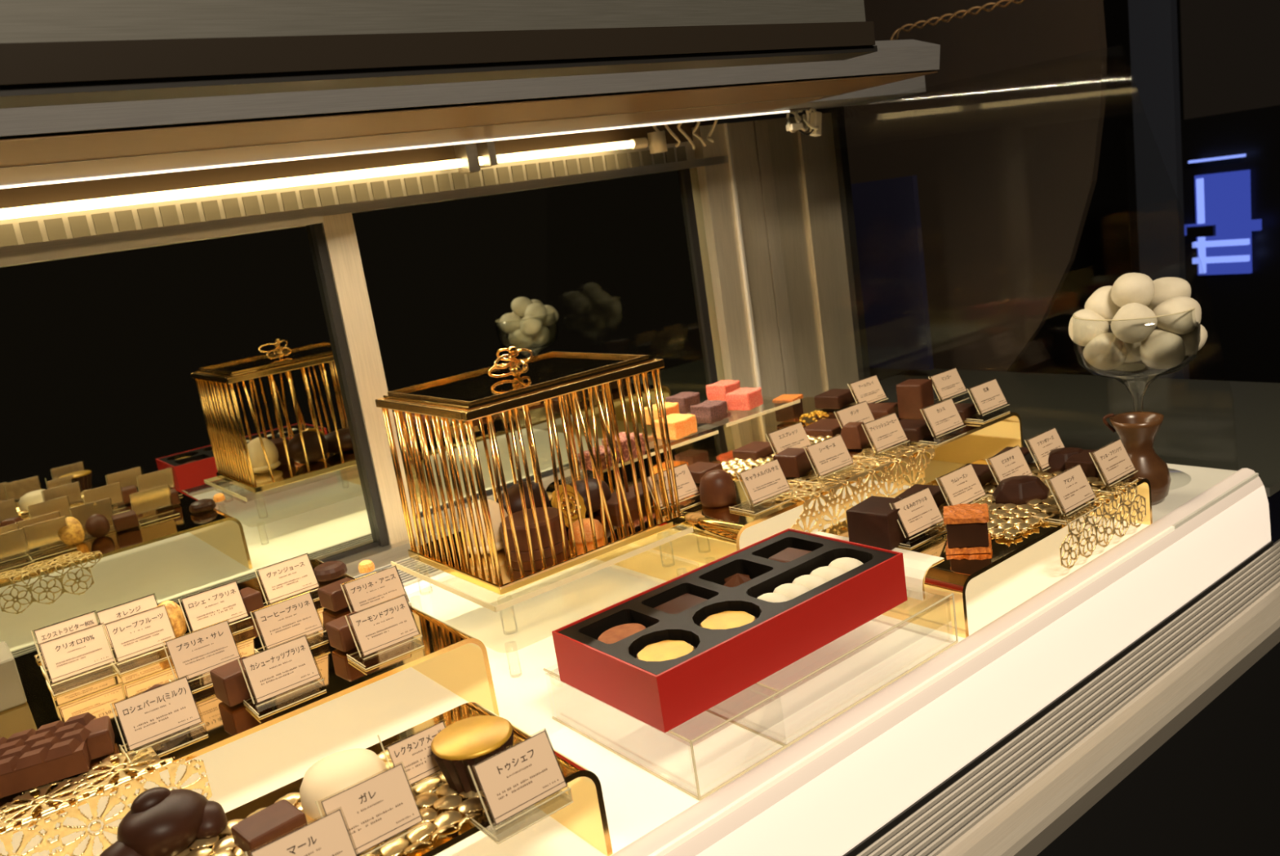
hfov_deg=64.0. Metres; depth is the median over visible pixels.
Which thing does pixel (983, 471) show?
chocolate square
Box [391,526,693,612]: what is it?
acrylic stand
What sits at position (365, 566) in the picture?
nut
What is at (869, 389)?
name card
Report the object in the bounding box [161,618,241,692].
name card
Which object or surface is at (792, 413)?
chocolate
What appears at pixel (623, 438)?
fruit jelly
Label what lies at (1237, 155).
light
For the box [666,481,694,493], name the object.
print
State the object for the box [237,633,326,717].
name card
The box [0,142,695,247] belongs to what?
vent
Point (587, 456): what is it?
fruit jelly
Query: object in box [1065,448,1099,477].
block
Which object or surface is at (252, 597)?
chocolate square
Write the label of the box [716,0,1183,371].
wall
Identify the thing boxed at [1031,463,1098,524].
name card
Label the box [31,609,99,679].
name card
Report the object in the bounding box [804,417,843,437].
chocolate square
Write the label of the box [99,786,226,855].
chocolate
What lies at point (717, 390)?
candy
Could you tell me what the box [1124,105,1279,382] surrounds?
glass window
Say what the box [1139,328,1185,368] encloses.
ball
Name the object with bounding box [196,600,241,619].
print
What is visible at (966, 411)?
chocolate square
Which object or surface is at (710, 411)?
candy
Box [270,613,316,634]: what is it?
print
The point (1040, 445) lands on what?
name card
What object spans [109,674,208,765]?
name card
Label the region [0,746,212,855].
doily
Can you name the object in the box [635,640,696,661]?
chocolate
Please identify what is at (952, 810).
grille
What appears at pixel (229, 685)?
chocolate square
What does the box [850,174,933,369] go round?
screen
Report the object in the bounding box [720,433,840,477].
doily
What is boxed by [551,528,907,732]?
box
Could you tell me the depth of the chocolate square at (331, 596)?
0.71 m
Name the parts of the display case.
mirror door, mirror door, rail, sill, corner post, panel, steel rail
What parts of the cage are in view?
bow knob, lid, frame, plate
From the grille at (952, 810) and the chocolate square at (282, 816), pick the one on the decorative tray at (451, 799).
the chocolate square at (282, 816)
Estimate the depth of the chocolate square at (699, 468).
0.88 m
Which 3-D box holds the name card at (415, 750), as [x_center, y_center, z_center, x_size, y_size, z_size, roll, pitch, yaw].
[-0.106,0.152,0.483,0.032,0.031,0.028,-18,15,-35]
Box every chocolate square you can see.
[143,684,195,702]
[209,656,254,706]
[231,798,307,855]
[239,586,263,614]
[317,577,353,611]
[325,610,359,651]
[595,480,653,515]
[653,592,706,613]
[688,461,722,483]
[732,440,776,460]
[768,546,811,562]
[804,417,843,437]
[867,402,898,418]
[894,484,946,506]
[899,418,931,441]
[954,403,976,420]
[965,462,994,486]
[995,446,1034,464]
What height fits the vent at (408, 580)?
0.002 m
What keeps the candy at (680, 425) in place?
on the acrylic stand at (730, 424)
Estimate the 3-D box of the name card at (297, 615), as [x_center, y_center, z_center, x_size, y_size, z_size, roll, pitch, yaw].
[-0.226,0.125,0.652,0.039,0.032,0.028,-18,15,-35]
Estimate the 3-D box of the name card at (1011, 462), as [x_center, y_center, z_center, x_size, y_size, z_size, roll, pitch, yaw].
[0.283,0.034,0.799,0.042,0.032,0.028,-18,15,-35]
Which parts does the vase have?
handle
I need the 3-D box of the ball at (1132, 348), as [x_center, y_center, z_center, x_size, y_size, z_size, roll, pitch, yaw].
[0.426,-0.072,0.894,0.038,0.031,0.033,-2,14,30]
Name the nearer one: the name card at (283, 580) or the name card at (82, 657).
the name card at (82, 657)
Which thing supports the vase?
on the display case
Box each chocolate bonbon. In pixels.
[496,480,550,515]
[500,506,568,560]
[550,478,611,514]
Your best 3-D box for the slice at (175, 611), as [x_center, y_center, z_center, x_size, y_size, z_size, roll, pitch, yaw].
[-0.323,0.133,0.700,0.023,0.029,0.020,-18,15,-35]
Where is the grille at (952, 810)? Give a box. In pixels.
[855,538,1279,855]
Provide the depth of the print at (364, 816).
0.43 m
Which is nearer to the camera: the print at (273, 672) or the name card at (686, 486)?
the print at (273, 672)
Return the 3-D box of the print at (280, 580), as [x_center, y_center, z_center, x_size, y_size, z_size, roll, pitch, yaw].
[-0.249,0.110,0.731,0.027,0.011,0.005,-18,15,-35]
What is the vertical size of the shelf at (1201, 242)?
0.020 m
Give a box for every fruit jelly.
[577,444,618,471]
[601,431,645,462]
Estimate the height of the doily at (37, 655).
0.032 m
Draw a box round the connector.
[786,108,822,136]
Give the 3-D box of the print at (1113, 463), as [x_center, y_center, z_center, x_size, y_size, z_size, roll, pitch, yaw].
[0.359,0.027,0.770,0.031,0.011,0.005,-18,15,-35]
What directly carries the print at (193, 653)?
on the name card at (195, 653)
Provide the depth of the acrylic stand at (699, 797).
0.57 m
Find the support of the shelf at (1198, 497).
attached to the display case
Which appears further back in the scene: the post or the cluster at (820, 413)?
the post
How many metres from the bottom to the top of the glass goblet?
0.151 m
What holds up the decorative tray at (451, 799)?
on the display stand at (586, 816)
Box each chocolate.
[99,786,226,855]
[299,747,387,819]
[431,715,514,793]
[597,622,645,643]
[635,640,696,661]
[698,610,756,628]
[699,469,736,506]
[772,394,804,422]
[773,447,815,477]
[813,388,857,408]
[991,475,1049,504]
[1045,446,1082,473]
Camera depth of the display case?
0.81 m
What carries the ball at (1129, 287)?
in the glass goblet
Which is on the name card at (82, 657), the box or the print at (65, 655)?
the print at (65, 655)
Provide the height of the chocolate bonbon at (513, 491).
0.038 m
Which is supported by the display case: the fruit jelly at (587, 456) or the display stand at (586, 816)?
the display stand at (586, 816)
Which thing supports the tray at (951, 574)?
on the display case
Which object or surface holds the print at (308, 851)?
on the name card at (329, 834)
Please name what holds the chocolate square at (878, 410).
on the tray at (717, 531)
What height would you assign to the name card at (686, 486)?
0.032 m
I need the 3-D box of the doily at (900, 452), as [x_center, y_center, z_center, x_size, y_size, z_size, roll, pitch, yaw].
[0.170,0.057,0.851,0.181,0.046,0.050,-18,15,-35]
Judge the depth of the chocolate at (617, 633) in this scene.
0.60 m
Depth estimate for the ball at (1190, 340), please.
0.85 m
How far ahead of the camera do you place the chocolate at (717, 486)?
0.80 m
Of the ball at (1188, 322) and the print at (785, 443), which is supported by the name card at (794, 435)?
the print at (785, 443)
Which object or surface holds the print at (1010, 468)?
on the name card at (1011, 462)
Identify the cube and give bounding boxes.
[942,502,991,554]
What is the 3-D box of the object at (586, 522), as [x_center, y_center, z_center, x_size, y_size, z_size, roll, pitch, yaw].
[-0.041,0.075,0.764,0.027,0.014,0.027,-18,15,-35]
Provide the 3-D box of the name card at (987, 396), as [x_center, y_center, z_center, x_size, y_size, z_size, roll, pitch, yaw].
[0.318,-0.026,0.953,0.043,0.032,0.028,-18,15,-35]
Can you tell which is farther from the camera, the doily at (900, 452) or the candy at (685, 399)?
the candy at (685, 399)
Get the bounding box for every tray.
[175,748,489,855]
[546,396,1022,580]
[558,530,896,675]
[813,458,1152,637]
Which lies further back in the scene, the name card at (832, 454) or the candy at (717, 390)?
the candy at (717, 390)
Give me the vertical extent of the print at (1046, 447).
0.011 m
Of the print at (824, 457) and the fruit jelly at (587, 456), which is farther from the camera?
the fruit jelly at (587, 456)
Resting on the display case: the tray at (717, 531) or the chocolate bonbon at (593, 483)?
the tray at (717, 531)
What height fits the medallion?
0.034 m
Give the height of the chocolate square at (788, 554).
0.013 m
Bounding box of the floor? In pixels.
[1013,349,1279,542]
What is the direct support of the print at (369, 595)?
on the name card at (384, 584)
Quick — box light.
[1187,153,1245,163]
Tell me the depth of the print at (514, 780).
0.44 m
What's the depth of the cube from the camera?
0.69 m
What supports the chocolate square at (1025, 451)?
on the doily at (1008, 509)
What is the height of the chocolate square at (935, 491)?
0.012 m
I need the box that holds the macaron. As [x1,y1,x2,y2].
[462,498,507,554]
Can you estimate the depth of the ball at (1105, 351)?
0.86 m
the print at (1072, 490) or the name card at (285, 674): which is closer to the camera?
the name card at (285, 674)
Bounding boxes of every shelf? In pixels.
[0,478,1174,855]
[864,457,1258,528]
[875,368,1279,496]
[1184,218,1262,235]
[1191,238,1249,248]
[1191,254,1249,263]
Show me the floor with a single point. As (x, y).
(1067, 362)
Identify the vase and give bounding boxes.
[1102,411,1171,505]
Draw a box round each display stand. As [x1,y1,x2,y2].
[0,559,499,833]
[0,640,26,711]
[189,702,613,855]
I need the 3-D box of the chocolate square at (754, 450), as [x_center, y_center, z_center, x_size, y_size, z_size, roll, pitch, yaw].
[0.105,0.021,0.933,0.028,0.009,0.034,3,17,44]
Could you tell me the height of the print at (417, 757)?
0.008 m
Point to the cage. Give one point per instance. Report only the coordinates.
(468, 397)
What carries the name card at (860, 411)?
on the tray at (717, 531)
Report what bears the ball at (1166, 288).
in the glass goblet
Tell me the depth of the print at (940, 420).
0.90 m
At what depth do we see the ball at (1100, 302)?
0.88 m
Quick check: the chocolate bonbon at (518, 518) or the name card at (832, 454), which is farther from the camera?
the name card at (832, 454)
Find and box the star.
[723,573,751,586]
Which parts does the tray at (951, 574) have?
paper strip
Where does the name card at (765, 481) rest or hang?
on the tray at (717, 531)
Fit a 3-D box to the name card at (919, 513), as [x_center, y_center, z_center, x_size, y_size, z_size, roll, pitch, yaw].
[0.193,0.062,0.731,0.042,0.032,0.028,-18,15,-35]
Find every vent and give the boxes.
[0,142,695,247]
[353,556,444,586]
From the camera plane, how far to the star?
0.65 m
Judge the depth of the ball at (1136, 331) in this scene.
0.84 m
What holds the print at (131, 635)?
on the name card at (136, 639)
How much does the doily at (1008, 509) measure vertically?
0.005 m
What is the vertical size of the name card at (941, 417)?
0.032 m
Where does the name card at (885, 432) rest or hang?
on the doily at (900, 452)
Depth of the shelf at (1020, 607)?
0.63 m
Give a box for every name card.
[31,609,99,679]
[35,622,119,695]
[93,592,158,658]
[102,603,177,674]
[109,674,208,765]
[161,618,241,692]
[177,579,253,634]
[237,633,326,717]
[244,805,359,855]
[249,591,328,653]
[254,552,319,606]
[315,760,430,855]
[340,564,413,613]
[344,593,424,670]
[377,718,446,795]
[465,728,573,843]
[646,462,701,511]
[728,457,792,515]
[765,421,811,454]
[795,433,856,484]
[834,400,875,427]
[847,374,888,403]
[853,412,910,461]
[888,486,946,548]
[911,397,966,444]
[928,367,968,404]
[935,462,988,511]
[963,377,1009,422]
[985,444,1033,495]
[1024,426,1065,477]
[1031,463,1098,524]
[1088,438,1138,494]
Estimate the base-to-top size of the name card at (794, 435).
0.032 m
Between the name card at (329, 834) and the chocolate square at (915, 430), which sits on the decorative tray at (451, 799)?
the name card at (329, 834)
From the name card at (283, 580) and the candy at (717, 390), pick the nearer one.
the name card at (283, 580)
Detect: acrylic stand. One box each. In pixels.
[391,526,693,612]
[542,592,958,799]
[602,399,800,471]
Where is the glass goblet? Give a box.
[1072,307,1200,472]
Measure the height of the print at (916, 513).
0.011 m
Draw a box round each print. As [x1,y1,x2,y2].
[55,645,106,666]
[121,625,171,645]
[133,702,191,730]
[182,642,234,664]
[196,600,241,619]
[260,659,313,684]
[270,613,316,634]
[271,571,307,589]
[303,846,342,855]
[347,800,413,834]
[359,585,396,605]
[365,617,413,639]
[404,745,431,771]
[497,763,558,799]
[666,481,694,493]
[752,478,784,489]
[780,438,808,449]
[819,452,848,463]
[877,430,902,440]
[907,505,937,522]
[934,414,959,425]
[952,480,982,496]
[1002,461,1027,477]
[1041,443,1060,456]
[1063,481,1091,498]
[1106,455,1131,471]
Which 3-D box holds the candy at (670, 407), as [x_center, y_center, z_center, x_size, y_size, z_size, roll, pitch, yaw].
[0.021,-0.015,1.029,0.029,0.018,0.029,3,17,44]
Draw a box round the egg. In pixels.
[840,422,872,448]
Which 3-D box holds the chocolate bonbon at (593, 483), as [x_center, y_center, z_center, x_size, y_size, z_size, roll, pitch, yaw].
[-0.048,0.056,0.826,0.053,0.027,0.043,-18,15,-35]
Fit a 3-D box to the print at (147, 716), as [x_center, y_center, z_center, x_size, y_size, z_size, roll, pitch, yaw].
[-0.252,0.152,0.539,0.027,0.011,0.005,-18,15,-35]
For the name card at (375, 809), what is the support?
on the decorative tray at (451, 799)
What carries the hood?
attached to the display case
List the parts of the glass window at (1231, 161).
blue panel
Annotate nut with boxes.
[358,559,374,573]
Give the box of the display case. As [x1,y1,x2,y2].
[0,0,1279,855]
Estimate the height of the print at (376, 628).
0.011 m
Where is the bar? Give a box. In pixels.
[0,711,95,797]
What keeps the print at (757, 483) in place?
on the name card at (765, 481)
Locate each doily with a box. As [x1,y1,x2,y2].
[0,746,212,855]
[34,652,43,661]
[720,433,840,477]
[761,443,934,533]
[937,461,1106,540]
[1058,481,1146,568]
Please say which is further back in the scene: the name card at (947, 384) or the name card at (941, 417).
the name card at (947, 384)
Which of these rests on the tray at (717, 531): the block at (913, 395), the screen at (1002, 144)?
the block at (913, 395)
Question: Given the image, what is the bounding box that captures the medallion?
[551,484,586,527]
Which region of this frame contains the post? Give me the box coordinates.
[1128,0,1189,378]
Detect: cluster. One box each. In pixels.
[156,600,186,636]
[799,409,829,422]
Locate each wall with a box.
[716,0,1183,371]
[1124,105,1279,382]
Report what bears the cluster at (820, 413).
on the tray at (717, 531)
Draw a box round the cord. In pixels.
[889,0,1024,39]
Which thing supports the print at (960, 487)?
on the name card at (962, 485)
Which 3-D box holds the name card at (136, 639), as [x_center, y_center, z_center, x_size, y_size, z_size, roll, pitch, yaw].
[-0.328,0.136,0.671,0.039,0.032,0.028,-18,15,-35]
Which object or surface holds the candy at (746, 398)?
on the acrylic stand at (730, 424)
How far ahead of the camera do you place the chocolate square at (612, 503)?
0.82 m
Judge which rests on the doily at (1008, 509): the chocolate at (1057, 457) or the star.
the chocolate at (1057, 457)
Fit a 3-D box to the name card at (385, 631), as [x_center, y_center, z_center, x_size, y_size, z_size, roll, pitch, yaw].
[-0.157,0.121,0.621,0.039,0.032,0.028,-18,15,-35]
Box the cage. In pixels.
[375,346,684,595]
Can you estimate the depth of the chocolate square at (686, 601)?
0.62 m
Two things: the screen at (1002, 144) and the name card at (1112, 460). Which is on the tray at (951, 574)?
the name card at (1112, 460)
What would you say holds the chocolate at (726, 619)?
in the box
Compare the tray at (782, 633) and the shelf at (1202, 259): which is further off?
the shelf at (1202, 259)
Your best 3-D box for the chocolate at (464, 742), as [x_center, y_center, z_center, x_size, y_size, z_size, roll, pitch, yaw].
[-0.076,0.153,0.476,0.039,0.022,0.039,-18,15,-35]
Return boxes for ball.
[1068,308,1108,346]
[1083,332,1127,369]
[1084,285,1120,324]
[1111,272,1154,306]
[1111,302,1157,342]
[1123,341,1141,362]
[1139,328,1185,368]
[1146,276,1191,310]
[1152,295,1201,334]
[1178,324,1207,355]
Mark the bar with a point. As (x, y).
(59, 749)
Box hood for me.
[0,0,877,108]
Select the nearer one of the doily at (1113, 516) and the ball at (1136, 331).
the doily at (1113, 516)
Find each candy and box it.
[644,401,679,424]
[652,413,697,439]
[665,391,700,413]
[689,400,728,423]
[706,379,740,401]
[725,386,763,410]
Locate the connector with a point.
(815, 117)
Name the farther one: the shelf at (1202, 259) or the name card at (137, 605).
the shelf at (1202, 259)
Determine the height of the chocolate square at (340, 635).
0.016 m
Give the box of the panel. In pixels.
[1036,641,1279,855]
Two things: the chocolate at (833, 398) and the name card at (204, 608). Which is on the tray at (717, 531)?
the chocolate at (833, 398)
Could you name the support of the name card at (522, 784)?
on the decorative tray at (451, 799)
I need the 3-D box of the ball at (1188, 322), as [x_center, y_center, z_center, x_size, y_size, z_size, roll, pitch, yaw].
[0.445,-0.093,0.848,0.038,0.032,0.034,-6,13,14]
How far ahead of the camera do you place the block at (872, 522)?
0.72 m
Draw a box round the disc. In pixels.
[313,560,347,581]
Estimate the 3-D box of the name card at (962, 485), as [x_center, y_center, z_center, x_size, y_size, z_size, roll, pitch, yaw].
[0.237,0.047,0.771,0.042,0.032,0.028,-18,15,-35]
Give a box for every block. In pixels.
[84,715,115,759]
[845,495,908,550]
[896,378,933,419]
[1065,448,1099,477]
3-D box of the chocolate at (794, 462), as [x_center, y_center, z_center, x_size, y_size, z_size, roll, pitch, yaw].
[0.129,0.029,0.861,0.026,0.018,0.030,1,16,38]
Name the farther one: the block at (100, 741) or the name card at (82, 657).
the name card at (82, 657)
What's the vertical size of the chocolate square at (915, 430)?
0.012 m
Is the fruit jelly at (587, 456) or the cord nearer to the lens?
the fruit jelly at (587, 456)
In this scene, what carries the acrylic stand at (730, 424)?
on the tray at (717, 531)
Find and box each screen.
[844,0,1106,380]
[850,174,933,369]

